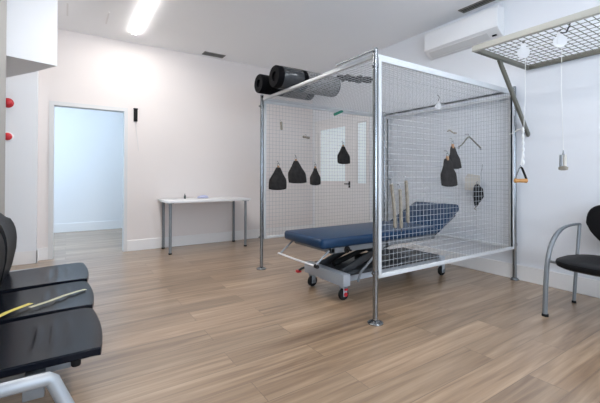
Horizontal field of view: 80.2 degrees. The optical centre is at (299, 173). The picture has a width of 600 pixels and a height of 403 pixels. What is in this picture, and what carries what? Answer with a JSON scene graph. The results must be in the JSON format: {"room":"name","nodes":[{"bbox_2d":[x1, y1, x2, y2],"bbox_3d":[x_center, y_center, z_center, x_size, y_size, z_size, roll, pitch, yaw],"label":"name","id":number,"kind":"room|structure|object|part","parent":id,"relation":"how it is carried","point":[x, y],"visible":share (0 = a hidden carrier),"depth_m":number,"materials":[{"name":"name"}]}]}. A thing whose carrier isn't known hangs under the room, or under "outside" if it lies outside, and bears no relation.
{"room":"physiotherapy room","nodes":[
{"label":"physiotherapy room","id":0,"kind":"room"},
{"bbox_2d":[0,0,6,215],"bbox_3d":[-2.495,-0.406,2.791,0.205,3.013,0.800,0,-1,-33],"label":"wall","id":1,"kind":"structure","parent":0,"point":[3,3],"depth_m":3.04,"materials":[{"name":"grey paint"}]},
{"bbox_2d":[5,71,37,251],"bbox_3d":[-3.458,-0.393,4.394,0.355,3.013,0.143,0,-1,-33],"label":"wall column","id":2,"kind":"structure","parent":0,"point":[21,153],"depth_m":4.35,"materials":[{"name":"white paint"}]},
{"bbox_2d":[5,132,13,140],"bbox_3d":[-3.495,-0.437,4.255,0.116,0.116,0.051,0,-1,-33],"label":"button","id":3,"kind":"object","parent":2,"relation":"attached to","point":[9,136],"visible":0.66,"depth_m":4.26,"materials":[{"name":"red plastic"}]},
{"bbox_2d":[6,98,13,107],"bbox_3d":[-3.494,-0.842,4.258,0.116,0.116,0.051,0,-1,-33],"label":"button","id":4,"kind":"object","parent":2,"relation":"attached to","point":[9,102],"visible":0.7,"depth_m":4.26,"materials":[{"name":"red plastic"}]},
{"bbox_2d":[12,250,36,265],"bbox_3d":[-3.412,1.036,4.319,0.368,0.155,0.014,0,-1,-33],"label":"baseboard","id":5,"kind":"structure","parent":2,"relation":"attached to","point":[27,257],"depth_m":4.35,"materials":[{"name":"white"}]},
{"bbox_2d":[6,0,57,77],"bbox_3d":[-2.934,-1.497,3.810,0.575,0.813,1.150,0,-1,-33],"label":"cabinet","id":6,"kind":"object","parent":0,"point":[31,35],"depth_m":3.50,"materials":[{"name":"white paint"}]},
{"bbox_2d":[54,107,122,223],"bbox_3d":[-4.108,-0.368,7.175,4.200,3.013,0.100,0,-1,-33],"label":"wall","id":7,"kind":"structure","parent":0,"point":[88,144],"depth_m":7.05,"materials":[{"name":"paint"}]},
{"bbox_2d":[54,220,121,232],"bbox_3d":[-4.079,1.053,7.114,4.000,0.170,0.016,0,-1,-33],"label":"baseboard","id":8,"kind":"structure","parent":7,"relation":"attached to","point":[115,224],"depth_m":7.03,"materials":[{"name":"white"}]},
{"bbox_2d":[37,29,312,247],"bbox_3d":[-1.734,-0.437,5.684,4.892,3.133,0.120,0,-1,-33],"label":"wall","id":9,"kind":"structure","parent":0,"point":[197,126],"depth_m":5.56,"materials":[{"name":"grey paint"}]},
{"bbox_2d":[37,248,47,260],"bbox_3d":[-3.299,1.038,4.563,0.115,0.155,0.016,0,-1,-33],"label":"baseboard","id":10,"kind":"structure","parent":9,"relation":"attached to","point":[42,252],"depth_m":4.56,"materials":[{"name":"white"}]},
{"bbox_2d":[48,101,127,259],"bbox_3d":[-2.900,0.092,4.914,0.925,2.055,0.144,0,-1,-33],"label":"door frame","id":11,"kind":"structure","parent":9,"relation":"in","point":[52,104],"depth_m":4.75,"materials":[{"name":"white"}]},
{"bbox_2d":[133,108,138,150],"bbox_3d":[-2.376,-0.632,5.171,0.077,0.612,0.036,0,-1,-33],"label":"intercom","id":12,"kind":"object","parent":9,"relation":"attached to","point":[135,109],"visible":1,"depth_m":5.16,"materials":[{"name":"black plastic"}]},
{"bbox_2d":[127,224,312,250],"bbox_3d":[-1.116,1.056,5.996,3.257,0.155,0.016,0,-1,-33],"label":"baseboard","id":13,"kind":"structure","parent":9,"relation":"attached to","point":[152,243],"depth_m":5.69,"materials":[{"name":"white"}]},
{"bbox_2d":[57,0,502,73],"bbox_3d":[0.541,-1.971,2.237,4.892,0.120,8.160,0,-1,-33],"label":"ceiling","id":14,"kind":"structure","parent":0,"point":[315,36],"depth_m":4.54,"materials":[{"name":"paint"}]},
{"bbox_2d":[131,0,154,33],"bbox_3d":[-1.432,-1.897,3.585,0.088,0.016,2.968,0,-1,-33],"label":"recessed light","id":15,"kind":"object","parent":14,"relation":"in","point":[147,5],"visible":1,"depth_m":4.29,"materials":[{"name":"white plastic"}]},
{"bbox_2d":[202,51,225,57],"bbox_3d":[-1.370,-1.880,5.665,0.340,0.009,0.150,0,-1,-33],"label":"ceiling vent","id":16,"kind":"object","parent":14,"relation":"in","point":[204,52],"visible":1,"depth_m":5.65,"materials":[{"name":"grey metal"}]},
{"bbox_2d":[458,0,494,12],"bbox_3d":[2.222,-1.891,3.650,0.115,0.009,1.240,0,-1,-33],"label":"ceiling vent","id":17,"kind":"object","parent":14,"relation":"in","point":[482,2],"visible":1,"depth_m":4.02,"materials":[{"name":"grey metal"}]},
{"bbox_2d":[0,228,599,402],"bbox_3d":[-0.538,1.158,3.095,5.712,0.100,10.820,0,-1,-33],"label":"floor","id":18,"kind":"structure","parent":0,"point":[197,323],"depth_m":2.45,"materials":[{"name":"brown wood"}]},
{"bbox_2d":[0,213,102,402],"bbox_3d":[-1.375,0.662,1.804,0.622,0.865,1.717,0,-1,-33],"label":"bench","id":19,"kind":"object","parent":18,"relation":"on","point":[38,341],"visible":0.99,"depth_m":1.52,"materials":[{"name":"black leather"}]},
{"bbox_3d":[-1.530,0.460,1.710,0.128,0.465,0.465,0,-1,-33],"label":"backrest","id":20,"kind":"part","parent":19,"relation":"part of","materials":[{"name":"black leather"}]},
{"bbox_3d":[-1.828,0.464,2.164,0.128,0.465,0.480,0,-1,-33],"label":"backrest","id":21,"kind":"part","parent":19,"relation":"part of","materials":[{"name":"black leather"}]},
{"bbox_2d":[0,303,32,316],"bbox_3d":[-1.332,0.636,1.613,0.038,0.003,0.274,0,-1,3],"label":"tape","id":22,"kind":"object","parent":19,"relation":"on","point":[27,304],"visible":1,"depth_m":1.66,"materials":[{"name":"yellow"}]},
{"bbox_3d":[-0.919,0.869,1.106,0.610,0.432,0.043,0,-1,-33],"label":"leg frame","id":23,"kind":"part","parent":19,"relation":"part of","materials":[{"name":"silver metal"}]},
{"bbox_3d":[-1.629,0.674,2.293,0.461,0.051,0.500,0,-1,-33],"label":"seat","id":24,"kind":"part","parent":19,"relation":"part of","materials":[{"name":"black plastic"}]},
{"bbox_3d":[-1.331,0.670,1.839,0.461,0.051,0.485,0,-1,-33],"label":"seat","id":25,"kind":"part","parent":19,"relation":"part of","materials":[{"name":"black plastic"}]},
{"bbox_3d":[-1.046,0.667,1.404,0.461,0.051,0.495,0,-1,-33],"label":"seat","id":26,"kind":"part","parent":19,"relation":"part of","materials":[{"name":"black plastic"}]},
{"bbox_2d":[30,289,86,307],"bbox_3d":[-1.236,0.642,1.835,0.028,0.008,0.307,0,-1,16],"label":"tape","id":27,"kind":"object","parent":19,"relation":"on","point":[82,289],"visible":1,"depth_m":1.82,"materials":[{"name":"beige"}]},
{"bbox_2d":[158,196,250,254],"bbox_3d":[-1.439,0.757,5.410,1.240,0.740,0.595,0,-1,-33],"label":"side table","id":28,"kind":"object","parent":18,"relation":"on","point":[170,201],"visible":0.99,"depth_m":5.29,"materials":[{"name":"white wood"}]},
{"bbox_3d":[-2.037,0.762,5.308,0.039,0.690,0.040,0,-1,-33],"label":"leg","id":29,"kind":"part","parent":28,"relation":"part of","materials":[{"name":"silver metal"}]},
{"bbox_3d":[-1.787,0.759,4.910,0.039,0.690,0.040,0,-1,-33],"label":"leg","id":30,"kind":"part","parent":28,"relation":"part of","materials":[{"name":"silver metal"}]},
{"bbox_3d":[-1.097,0.770,5.900,0.039,0.690,0.040,0,-1,-33],"label":"leg","id":31,"kind":"part","parent":28,"relation":"part of","materials":[{"name":"silver metal"}]},
{"bbox_3d":[-0.844,0.766,5.505,0.039,0.690,0.040,0,-1,-33],"label":"leg","id":32,"kind":"part","parent":28,"relation":"part of","materials":[{"name":"silver metal"}]},
{"bbox_2d":[278,201,458,299],"bbox_3d":[0.775,0.730,3.699,2.003,0.773,0.746,0,-1,-33],"label":"couch","id":33,"kind":"object","parent":18,"relation":"on","point":[339,240],"visible":0.95,"depth_m":3.41,"materials":[{"name":"blue leather"}]},
{"bbox_3d":[0.181,0.703,2.936,0.156,0.124,0.018,0,-1,-33],"label":"control arm","id":34,"kind":"part","parent":33,"relation":"part of","materials":[{"name":"silver metal"}]},
{"bbox_3d":[0.460,0.779,3.609,0.636,0.271,0.024,0,-1,-33],"label":"lift arm","id":35,"kind":"part","parent":33,"relation":"part of","materials":[{"name":"grey metal"}]},
{"bbox_3d":[0.413,0.659,3.062,0.060,0.058,0.076,0,-1,-33],"label":"height knob","id":36,"kind":"part","parent":33,"relation":"part of","materials":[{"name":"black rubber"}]},
{"bbox_2d":[285,220,436,248],"bbox_3d":[0.631,0.595,3.570,1.490,0.084,0.665,0,-1,-33],"label":"cushion","id":37,"kind":"object","parent":33,"relation":"on","point":[348,236],"depth_m":3.32,"materials":[{"name":"blue leather"}]},
{"bbox_3d":[0.681,0.661,3.602,1.380,0.048,0.575,0,-1,-33],"label":"frame","id":38,"kind":"part","parent":33,"relation":"part of","materials":[{"name":"silver metal"}]},
{"bbox_3d":[0.635,0.777,3.342,0.636,0.271,0.024,0,-1,-33],"label":"lift arm","id":39,"kind":"part","parent":33,"relation":"part of","materials":[{"name":"grey metal"}]},
{"bbox_3d":[0.848,0.779,3.529,0.675,0.271,0.024,0,-1,-33],"label":"lift arm","id":40,"kind":"part","parent":33,"relation":"part of","materials":[{"name":"grey metal"}]},
{"bbox_3d":[0.822,0.949,3.702,1.330,0.065,0.420,0,-1,-33],"label":"rail","id":41,"kind":"part","parent":33,"relation":"part of","materials":[{"name":"white metal"}]},
{"bbox_2d":[391,201,458,232],"bbox_3d":[1.434,0.490,4.098,0.467,0.283,0.665,0,-1,-33],"label":"cushion","id":42,"kind":"object","parent":33,"relation":"on","point":[449,209],"depth_m":3.97,"materials":[{"name":"blue leather"}]},
{"bbox_2d":[256,47,518,325],"bbox_3d":[0.898,0.100,3.955,2.134,2.038,1.948,0,-1,-33],"label":"cage","id":43,"kind":"object","parent":18,"relation":"on","point":[380,147],"visible":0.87,"depth_m":3.69,"materials":[{"name":"silver metal"}]},
{"bbox_3d":[-0.448,0.103,4.167,0.039,2.010,0.039,0,-1,-33],"label":"post","id":44,"kind":"part","parent":43,"relation":"part of","materials":[{"name":"silver metal"}]},
{"bbox_2d":[269,161,286,189],"bbox_3d":[-0.265,0.028,4.231,0.240,0.347,0.076,0,-1,-33],"label":"sandbag","id":45,"kind":"object","parent":43,"relation":"hanging from","point":[277,181],"visible":1,"depth_m":4.20,"materials":[{"name":"grey fabric"}]},
{"bbox_2d":[254,74,312,99],"bbox_3d":[-0.167,-0.990,4.139,0.708,0.212,0.212,0,-1,-33],"label":"rolled mat","id":46,"kind":"object","parent":43,"relation":"on","point":[262,85],"visible":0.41,"depth_m":3.97,"materials":[{"name":"black plastic"}]},
{"bbox_2d":[288,155,306,182],"bbox_3d":[-0.029,-0.051,4.387,0.262,0.357,0.082,0,-1,-33],"label":"sandbag","id":47,"kind":"object","parent":43,"relation":"hanging from","point":[296,174],"visible":1,"depth_m":4.34,"materials":[{"name":"grey fabric"}]},
{"bbox_2d":[269,65,340,96],"bbox_3d":[0.068,-1.003,3.922,0.812,0.238,0.237,0,-1,-33],"label":"rolled mat","id":48,"kind":"object","parent":43,"relation":"on","point":[280,77],"visible":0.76,"depth_m":3.75,"materials":[{"name":"black plastic"}]},
{"bbox_2d":[310,162,320,184],"bbox_3d":[0.194,0.006,4.534,0.161,0.297,0.064,0,-1,-33],"label":"sandbag","id":49,"kind":"object","parent":43,"relation":"hanging from","point":[315,179],"visible":1,"depth_m":4.51,"materials":[{"name":"grey fabric"}]},
{"bbox_3d":[0.402,-0.033,4.726,1.981,1.625,0.024,0,-1,-33],"label":"panel","id":50,"kind":"part","parent":43,"relation":"part of","materials":[{"name":"white metal"}]},
{"bbox_2d":[337,141,349,163],"bbox_3d":[0.591,-0.279,4.796,0.210,0.317,0.071,0,-1,-33],"label":"sandbag","id":51,"kind":"object","parent":43,"relation":"hanging from","point":[343,157],"visible":1,"depth_m":4.76,"materials":[{"name":"grey fabric"}]},
{"bbox_2d":[337,74,372,83],"bbox_3d":[0.550,-0.925,3.504,0.376,0.067,0.170,0,-1,-33],"label":"strap","id":52,"kind":"object","parent":43,"relation":"on","point":[345,76],"visible":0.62,"depth_m":3.48,"materials":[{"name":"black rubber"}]},
{"bbox_3d":[0.557,0.091,2.635,0.039,2.010,0.039,0,-1,-33],"label":"post","id":53,"kind":"part","parent":43,"relation":"part of","materials":[{"name":"silver metal"}]},
{"bbox_3d":[1.251,0.117,5.282,0.039,2.010,0.039,0,-1,-33],"label":"post","id":54,"kind":"part","parent":43,"relation":"part of","materials":[{"name":"silver metal"}]},
{"bbox_3d":[0.906,-0.866,3.968,2.023,0.028,1.822,0,-1,-33],"label":"roof panel","id":55,"kind":"part","parent":43,"relation":"part of","materials":[{"name":"white metal"}]},
{"bbox_2d":[388,179,396,231],"bbox_3d":[0.700,0.246,2.694,0.066,0.404,0.046,0,-1,-33],"label":"spring","id":56,"kind":"object","parent":43,"relation":"hanging from","point":[391,184],"visible":1,"depth_m":2.68,"materials":[{"name":"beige metal"}]},
{"bbox_2d":[397,184,402,231],"bbox_3d":[0.767,0.269,2.738,0.040,0.369,0.046,0,-1,-33],"label":"spring","id":57,"kind":"object","parent":43,"relation":"hanging from","point":[399,190],"visible":1,"depth_m":2.72,"materials":[{"name":"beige metal"}]},
{"bbox_2d":[403,176,409,226],"bbox_3d":[0.829,0.220,2.779,0.049,0.399,0.046,0,-1,-33],"label":"spring","id":58,"kind":"object","parent":43,"relation":"hanging from","point":[405,181],"visible":1,"depth_m":2.76,"materials":[{"name":"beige metal"}]},
{"bbox_2d":[435,94,441,108],"bbox_3d":[1.536,-0.791,3.957,0.068,0.166,0.032,0,-1,24],"label":"pulley","id":59,"kind":"object","parent":43,"relation":"hanging from","point":[437,106],"visible":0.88,"depth_m":3.94,"materials":[{"name":"white plastic"}]},
{"bbox_3d":[1.407,-0.035,3.194,1.981,1.645,0.024,0,-1,-33],"label":"panel","id":60,"kind":"part","parent":43,"relation":"part of","materials":[{"name":"white metal"}]},
{"bbox_3d":[1.754,-0.012,4.518,0.024,1.625,1.780,0,-1,-33],"label":"panel","id":61,"kind":"part","parent":43,"relation":"part of","materials":[{"name":"white metal"}]},
{"bbox_2d":[441,150,457,186],"bbox_3d":[1.270,-0.041,3.048,0.229,0.317,0.049,0,-1,-33],"label":"sandbag","id":62,"kind":"object","parent":43,"relation":"hanging from","point":[448,174],"visible":1,"depth_m":3.02,"materials":[{"name":"grey fabric"}]},
{"bbox_2d":[449,138,461,168],"bbox_3d":[1.352,-0.172,3.124,0.185,0.272,0.044,0,-1,-33],"label":"sandbag","id":63,"kind":"object","parent":43,"relation":"hanging from","point":[456,162],"visible":0.8,"depth_m":3.10,"materials":[{"name":"grey fabric"}]},
{"bbox_2d":[458,134,480,148],"bbox_3d":[1.537,-0.285,3.261,0.372,0.149,0.052,0,-1,-33],"label":"bar","id":64,"kind":"object","parent":43,"relation":"hanging from","point":[465,134],"visible":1,"depth_m":3.24,"materials":[{"name":"grey metal"}]},
{"bbox_2d":[464,174,479,189],"bbox_3d":[1.984,0.107,4.100,0.012,0.200,0.190,0,-1,-33],"label":"pad","id":65,"kind":"object","parent":43,"relation":"hanging from","point":[474,178],"visible":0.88,"depth_m":4.10,"materials":[{"name":"beige"}]},
{"bbox_2d":[473,181,483,209],"bbox_3d":[2.006,0.257,4.013,0.106,0.337,0.104,0,-1,12],"label":"strap cuff","id":66,"kind":"object","parent":43,"relation":"hanging from","point":[477,187],"visible":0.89,"depth_m":3.99,"materials":[{"name":"black fabric"}]},
{"bbox_3d":[2.256,0.104,3.751,0.039,2.010,0.039,0,-1,-33],"label":"post","id":67,"kind":"part","parent":43,"relation":"part of","materials":[{"name":"silver metal"}]},
{"bbox_2d":[541,205,599,316],"bbox_3d":[2.348,0.682,2.681,0.818,0.855,0.683,0,-1,-33],"label":"armchair","id":68,"kind":"object","parent":18,"relation":"on","point":[587,264],"visible":1,"depth_m":2.78,"materials":[{"name":"silver metal"}]},
{"bbox_3d":[2.177,0.765,2.948,0.696,0.670,0.035,0,-1,-33],"label":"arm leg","id":69,"kind":"part","parent":68,"relation":"part of","materials":[{"name":"silver metal"}]},
{"bbox_3d":[2.409,0.773,3.100,0.156,0.661,0.027,0,-1,-33],"label":"leg","id":70,"kind":"part","parent":68,"relation":"part of","materials":[{"name":"silver metal"}]},
{"bbox_3d":[2.263,0.686,2.622,0.610,0.077,0.536,0,-1,-33],"label":"seat","id":71,"kind":"part","parent":68,"relation":"part of","materials":[{"name":"black leather"}]},
{"bbox_3d":[2.633,0.452,2.867,0.142,0.390,0.570,0,-1,-33],"label":"backrest","id":72,"kind":"part","parent":68,"relation":"part of","materials":[{"name":"black leather"}]},
{"bbox_2d":[312,0,599,280],"bbox_3d":[2.532,-0.389,3.531,0.120,3.013,8.160,0,-1,-33],"label":"wall","id":73,"kind":"structure","parent":0,"point":[551,199],"depth_m":3.78,"materials":[{"name":"white paint"}]},
{"bbox_2d":[315,111,369,226],"bbox_3d":[0.678,0.079,6.198,0.089,2.120,1.460,0,-1,-33],"label":"door","id":74,"kind":"structure","parent":73,"relation":"in","point":[358,153],"depth_m":6.12,"materials":[{"name":"paint"}]},
{"bbox_3d":[0.589,-0.329,6.388,0.013,0.960,0.730,0,-1,-33],"label":"glass pane","id":75,"kind":"part","parent":74,"relation":"part of","materials":[{"name":"white"}]},
{"bbox_3d":[1.009,-0.325,5.749,0.013,1.000,0.200,0,-1,-33],"label":"glass pane","id":76,"kind":"part","parent":74,"relation":"part of","materials":[{"name":"white"}]},
{"bbox_2d":[424,5,503,59],"bbox_3d":[1.914,-1.639,4.239,0.154,0.325,0.935,0,-1,-33],"label":"air conditioner","id":77,"kind":"object","parent":73,"relation":"attached to","point":[486,25],"visible":0.95,"depth_m":4.13,"materials":[{"name":"white plastic"}]},
{"bbox_2d":[387,243,599,297],"bbox_3d":[2.873,1.035,2.870,0.016,0.155,6.460,0,-1,-33],"label":"baseboard","id":78,"kind":"structure","parent":73,"relation":"attached to","point":[585,286],"depth_m":3.71,"materials":[{"name":"white"}]},
{"bbox_2d":[472,6,599,136],"bbox_3d":[2.637,-0.754,2.359,1.017,0.741,2.540,0,-1,-33],"label":"grid","id":79,"kind":"object","parent":73,"relation":"attached to","point":[479,48],"visible":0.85,"depth_m":3.09,"materials":[{"name":"grey metal"}]},
{"bbox_3d":[1.946,-1.087,3.405,0.935,0.040,0.036,0,-1,-33],"label":"rail","id":80,"kind":"part","parent":79,"relation":"part of","materials":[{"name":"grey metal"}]},
{"bbox_2d":[517,41,529,57],"bbox_3d":[1.888,-1.044,3.011,0.092,0.142,0.032,0,-1,30],"label":"pulley","id":81,"kind":"object","parent":79,"relation":"hanging from","point":[523,52],"visible":0.99,"depth_m":3.00,"materials":[{"name":"white plastic"}]},
{"bbox_2d":[513,58,527,182],"bbox_3d":[1.881,-0.462,3.035,0.115,1.092,0.062,0,-1,20],"label":"rope","id":82,"kind":"object","parent":81,"relation":"hanging from","point":[522,161],"depth_m":3.03,"materials":[{"name":"white fabric"}]},
{"bbox_3d":[1.880,0.009,3.031,0.109,0.152,0.040,0,-1,8],"label":"stirrup handle","id":83,"kind":"part","parent":82,"relation":"part of","materials":[{"name":"brown wood"}]},
{"bbox_3d":[2.227,-1.103,2.093,0.035,0.050,2.540,0,-1,-33],"label":"rail","id":84,"kind":"part","parent":79,"relation":"part of","materials":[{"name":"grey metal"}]},
{"bbox_2d":[553,30,566,47],"bbox_3d":[2.017,-1.045,2.764,0.092,0.142,0.032,0,-1,30],"label":"pulley","id":85,"kind":"object","parent":79,"relation":"hanging from","point":[560,40],"visible":0.93,"depth_m":2.75,"materials":[{"name":"white plastic"}]},
{"bbox_2d":[561,52,563,149],"bbox_3d":[2.033,-0.593,2.765,0.011,0.835,0.037,0,-1,26],"label":"rope","id":86,"kind":"object","parent":85,"relation":"hanging from","point":[561,52],"visible":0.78,"depth_m":2.77,"materials":[{"name":"white fabric"}]},
{"bbox_2d":[558,150,567,169],"bbox_3d":[2.027,-0.098,2.744,0.064,0.155,0.064,0,-1,-33],"label":"handle","id":87,"kind":"object","parent":86,"relation":"hanging from","point":[564,167],"visible":1,"depth_m":2.73,"materials":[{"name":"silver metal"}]},
{"bbox_3d":[2.027,-0.037,2.744,0.064,0.034,0.064,0,-1,-33],"label":"knob","id":88,"kind":"part","parent":87,"relation":"part of","materials":[{"name":"beige plastic"}]},
{"bbox_3d":[3.038,-1.092,2.625,0.035,0.040,2.540,0,-1,-33],"label":"wall rail","id":89,"kind":"part","parent":79,"relation":"part of","materials":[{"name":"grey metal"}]}
]}

